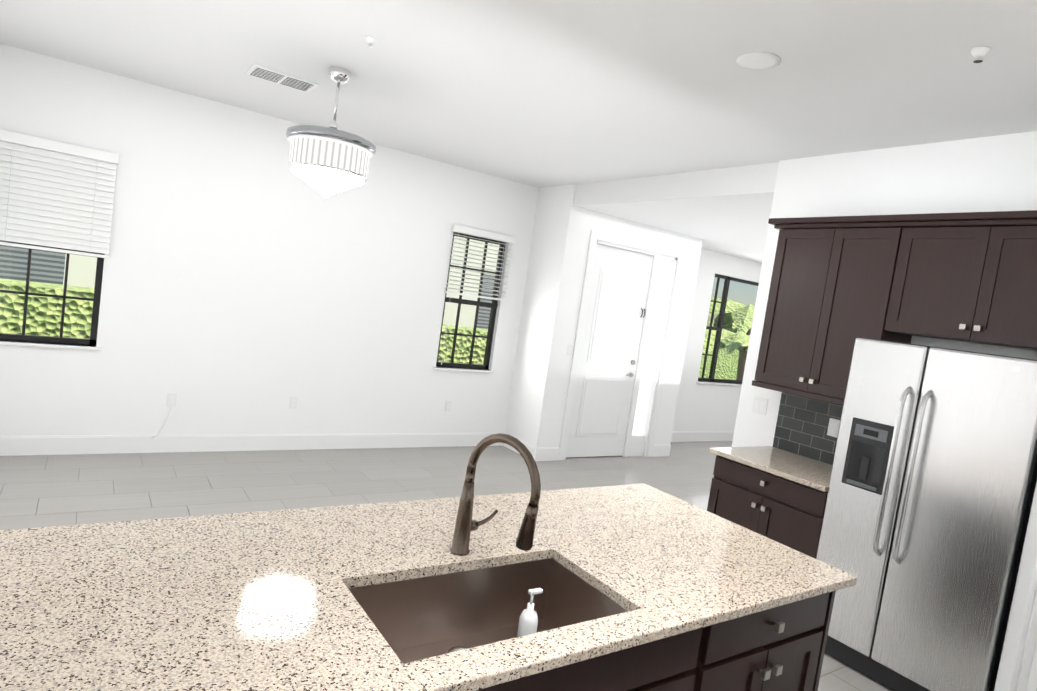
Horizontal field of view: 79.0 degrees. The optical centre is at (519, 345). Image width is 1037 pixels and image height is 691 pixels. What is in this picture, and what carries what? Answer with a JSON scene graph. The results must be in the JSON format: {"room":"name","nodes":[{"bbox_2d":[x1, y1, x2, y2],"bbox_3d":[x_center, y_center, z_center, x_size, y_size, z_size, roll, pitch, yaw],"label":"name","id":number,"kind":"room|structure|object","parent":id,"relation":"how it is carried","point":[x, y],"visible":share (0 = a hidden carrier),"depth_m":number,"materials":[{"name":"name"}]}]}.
{"room":"kitchen","nodes":[
{"label":"kitchen","id":0,"kind":"room"},
{"bbox_2d":[0,441,892,690],"bbox_3d":[1.391,1.615,4.301,14.500,0.050,9.000,5,5,-35],"label":"floor","id":1,"kind":"structure","parent":0,"point":[36,491],"depth_m":5.03,"materials":[{"name":"tile"}]},
{"bbox_2d":[456,581,855,690],"bbox_3d":[-0.177,1.102,1.914,2.400,0.876,0.995,5,5,-35],"label":"kitchen island","id":2,"kind":"object","parent":1,"relation":"on","point":[781,647],"depth_m":1.82,"materials":[{"name":"wood"}]},
{"bbox_2d":[0,483,856,690],"bbox_3d":[-0.121,0.652,1.891,2.440,0.030,1.019,5,5,-35],"label":"island countertop","id":3,"kind":"structure","parent":2,"relation":"on","point":[260,600],"depth_m":1.59,"materials":[{"name":"beige stone"}]},
{"bbox_2d":[356,557,627,656],"bbox_3d":[-0.086,0.791,1.682,0.724,0.228,0.424,5,5,-35],"label":"sink","id":4,"kind":"object","parent":3,"relation":"in","point":[425,612],"depth_m":1.87,"materials":[{"name":"brown metal"}]},
{"bbox_2d":[514,587,542,659],"bbox_3d":[0.026,0.802,1.821,0.060,0.197,0.055,5,5,-35],"label":"soap bottle","id":5,"kind":"object","parent":4,"relation":"in","point":[528,619],"depth_m":1.80,"materials":[{"name":"white plastic"}]},
{"bbox_2d":[444,433,543,556],"bbox_3d":[-0.047,0.451,1.840,0.174,0.396,0.303,5,5,-35],"label":"faucet","id":6,"kind":"object","parent":3,"relation":"on","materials":[{"name":"brown metal"}]},
{"bbox_2d":[707,392,842,558],"bbox_3d":[1.695,0.982,3.978,0.658,1.333,0.792,5,5,-35],"label":"cabinet","id":7,"kind":"object","parent":1,"relation":"on","point":[777,491],"visible":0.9,"depth_m":3.92,"materials":[{"name":"brown wood"}]},
{"bbox_2d":[816,338,1036,690],"bbox_3d":[2.151,0.885,3.265,0.700,1.730,0.847,5,5,-35],"label":"fridge","id":8,"kind":"object","parent":1,"relation":"on","point":[931,489],"visible":0.96,"depth_m":3.03,"materials":[{"name":"grey metal"}]},
{"bbox_2d":[0,43,1036,690],"bbox_3d":[2.161,0.167,4.812,11.170,2.950,6.660,5,5,-35],"label":"wall","id":9,"kind":"structure","parent":0,"point":[252,283],"depth_m":5.52,"materials":[{"name":"white paint"}]},
{"bbox_2d":[0,240,103,345],"bbox_3d":[-3.554,-0.738,4.756,0.690,1.440,0.060,5,5,-35],"label":"window","id":10,"kind":"structure","parent":9,"relation":"in","point":[61,339],"depth_m":4.83,"materials":[{"name":"black"}]},
{"bbox_2d":[0,129,118,257],"bbox_3d":[-3.482,-0.771,4.655,0.760,1.460,0.073,5,5,-35],"label":"window blind","id":11,"kind":"object","parent":9,"relation":"attached to","point":[56,194],"visible":1,"depth_m":4.63,"materials":[{"name":"white plastic"}]},
{"bbox_2d":[167,393,176,406],"bbox_3d":[-2.923,0.456,5.284,0.070,0.115,0.008,5,5,-35],"label":"electrical outlet","id":12,"kind":"object","parent":9,"relation":"attached to","point":[171,399],"visible":1,"depth_m":5.28,"materials":[{"name":"white plastic"}]},
{"bbox_2d":[152,406,171,437],"bbox_3d":[-2.986,0.634,5.244,0.130,0.268,0.054,5,5,-35],"label":"cord","id":13,"kind":"object","parent":12,"relation":"attached to","point":[163,424],"visible":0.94,"depth_m":5.23,"materials":[{"name":"white plastic"}]},
{"bbox_2d":[289,396,297,408],"bbox_3d":[-2.104,0.530,5.853,0.070,0.115,0.008,5,5,-35],"label":"electrical outlet","id":14,"kind":"object","parent":9,"relation":"attached to","point":[293,401],"visible":1,"depth_m":5.85,"materials":[{"name":"white plastic"}]},
{"bbox_2d":[445,400,451,410],"bbox_3d":[-0.769,0.649,6.780,0.070,0.115,0.008,5,5,-35],"label":"electrical outlet","id":15,"kind":"object","parent":9,"relation":"attached to","point":[448,405],"visible":1,"depth_m":6.78,"materials":[{"name":"white plastic"}]},
{"bbox_2d":[436,232,505,368],"bbox_3d":[-0.548,-0.469,6.844,0.690,1.440,0.060,5,5,-35],"label":"window","id":16,"kind":"structure","parent":9,"relation":"in","point":[493,305],"depth_m":6.88,"materials":[{"name":"black"}]},
{"bbox_2d":[441,224,514,364],"bbox_3d":[-0.475,-0.502,6.743,0.760,1.460,0.073,5,5,-35],"label":"window blind","id":17,"kind":"object","parent":16,"relation":"attached to","point":[464,230],"visible":1,"depth_m":6.68,"materials":[{"name":"white plastic"}]},
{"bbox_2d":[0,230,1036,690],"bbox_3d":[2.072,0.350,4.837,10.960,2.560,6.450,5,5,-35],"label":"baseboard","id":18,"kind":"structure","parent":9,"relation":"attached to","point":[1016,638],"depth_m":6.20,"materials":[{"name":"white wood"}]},
{"bbox_2d":[566,244,670,457],"bbox_3d":[1.164,0.114,7.285,1.237,2.400,0.103,5,5,-35],"label":"door","id":19,"kind":"structure","parent":9,"relation":"attached to","point":[611,338],"depth_m":7.23,"materials":[{"name":"white wood"}]},
{"bbox_2d":[698,274,758,383],"bbox_3d":[3.309,-0.204,9.508,1.700,1.560,0.060,5,5,-35],"label":"window","id":20,"kind":"structure","parent":9,"relation":"in","point":[720,324],"depth_m":9.23,"materials":[{"name":"black"}]},
{"bbox_2d":[752,396,767,414],"bbox_3d":[1.740,0.435,4.559,0.008,0.115,0.116,5,5,-35],"label":"light switch","id":21,"kind":"object","parent":9,"relation":"attached to","point":[759,406],"visible":1,"depth_m":4.55,"materials":[{"name":"white plastic"}]},
{"bbox_2d":[752,218,899,401],"bbox_3d":[1.998,-0.214,3.963,0.355,1.040,0.764,5,5,-35],"label":"upper cabinet","id":22,"kind":"object","parent":9,"relation":"attached to","point":[839,285],"depth_m":3.85,"materials":[{"name":"brown wood"}]},
{"bbox_2d":[876,214,1036,349],"bbox_3d":[2.447,-0.102,3.301,0.355,1.040,0.851,5,5,-35],"label":"upper cabinet","id":23,"kind":"object","parent":9,"relation":"attached to","point":[972,280],"depth_m":3.26,"materials":[{"name":"brown wood"}]},
{"bbox_2d":[1026,640,1036,690],"bbox_3d":[2.170,0.618,2.254,0.096,2.418,0.697,9,4,10],"label":"wall","id":24,"kind":"structure","parent":9,"relation":"attached to","point":[1032,683],"depth_m":2.62,"materials":[{"name":"white paint"}]},
{"bbox_2d":[0,0,1036,187],"bbox_3d":[2.354,-1.341,4.701,11.300,0.100,6.800,5,5,-35],"label":"ceiling","id":25,"kind":"structure","parent":0,"point":[542,93],"depth_m":3.48,"materials":[{"name":"white paint"}]},
{"bbox_2d":[245,64,318,92],"bbox_3d":[-1.614,-1.810,4.270,0.420,0.014,0.260,5,5,-35],"label":"ceiling vent","id":26,"kind":"object","parent":25,"relation":"in","point":[275,76],"visible":1,"depth_m":4.25,"materials":[{"name":"white metal"}]},
{"bbox_2d":[286,66,375,197],"bbox_3d":[-1.182,-1.331,3.973,0.550,0.796,0.550,5,5,-35],"label":"chandelier","id":27,"kind":"object","parent":25,"relation":"hanging from","point":[332,158],"visible":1,"depth_m":3.81,"materials":[{"name":"white glass"}]},
{"bbox_2d":[364,36,376,48],"bbox_3d":[-0.795,-1.609,3.346,0.068,0.048,0.068,5,5,-35],"label":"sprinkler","id":28,"kind":"object","parent":25,"relation":"attached to","point":[370,40],"visible":0.98,"depth_m":3.33,"materials":[{"name":"white metal"}]},
{"bbox_2d":[736,52,780,69],"bbox_3d":[1.118,-1.333,2.947,0.196,0.006,0.196,5,5,-35],"label":"recessed light","id":29,"kind":"object","parent":25,"relation":"in","point":[758,60],"visible":1,"depth_m":2.94,"materials":[{"name":"white plastic"}]},
{"bbox_2d":[970,46,990,62],"bbox_3d":[1.865,-1.177,2.553,0.068,0.048,0.068,5,5,-35],"label":"sprinkler","id":30,"kind":"object","parent":25,"relation":"attached to","point":[978,52],"visible":0.98,"depth_m":2.54,"materials":[{"name":"white metal"}]},
{"label":"outside","id":31,"kind":"structure","parent":0,"visible":0},
{"bbox_3d":[-2.216,0.979,10.898,70.000,0.050,60.000,5,5,-35],"label":"ground","id":32,"kind":"structure","parent":31,"visible":0},
{"bbox_2d":[0,278,487,364],"bbox_3d":[-3.380,0.238,8.274,13.000,1.470,0.800,5,5,-35],"label":"hedge","id":33,"kind":"object","parent":32,"relation":"on","point":[8,318],"depth_m":6.70,"materials":[{"name":"green plant"}]},
{"bbox_2d":[0,236,498,328],"bbox_3d":[-4.385,-2.606,4.548,17.700,7.350,21.000,5,5,-35],"label":"building","id":34,"kind":"structure","parent":32,"relation":"on","point":[90,266],"depth_m":9.08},
{"bbox_2d":[698,348,738,379],"bbox_3d":[5.957,0.293,22.070,16.000,1.950,1.000,5,5,-35],"label":"shrub","id":35,"kind":"object","parent":32,"relation":"on","point":[723,370],"depth_m":22.40,"materials":[{"name":"green plant"}]},
{"bbox_2d":[707,319,736,332],"bbox_3d":[6.243,0.452,17.298,4.661,2.432,4.924,5,5,-35],"label":"palm tree","id":36,"kind":"object","parent":32,"relation":"on","point":[729,327],"depth_m":16.39,"materials":[{"name":"green plant"}]},
{"bbox_2d":[702,329,749,379],"bbox_3d":[4.362,0.708,12.960,4.842,2.040,4.367,5,5,-35],"label":"tree","id":37,"kind":"object","parent":32,"relation":"on","point":[728,344],"depth_m":11.70,"materials":[{"name":"green plant"}]},
{"bbox_2d":[708,298,754,334],"bbox_3d":[5.387,0.328,15.245,4.552,2.736,4.253,5,5,-35],"label":"tree","id":38,"kind":"object","parent":32,"relation":"on","point":[747,316],"depth_m":14.00,"materials":[{"name":"green plant"}]}
]}

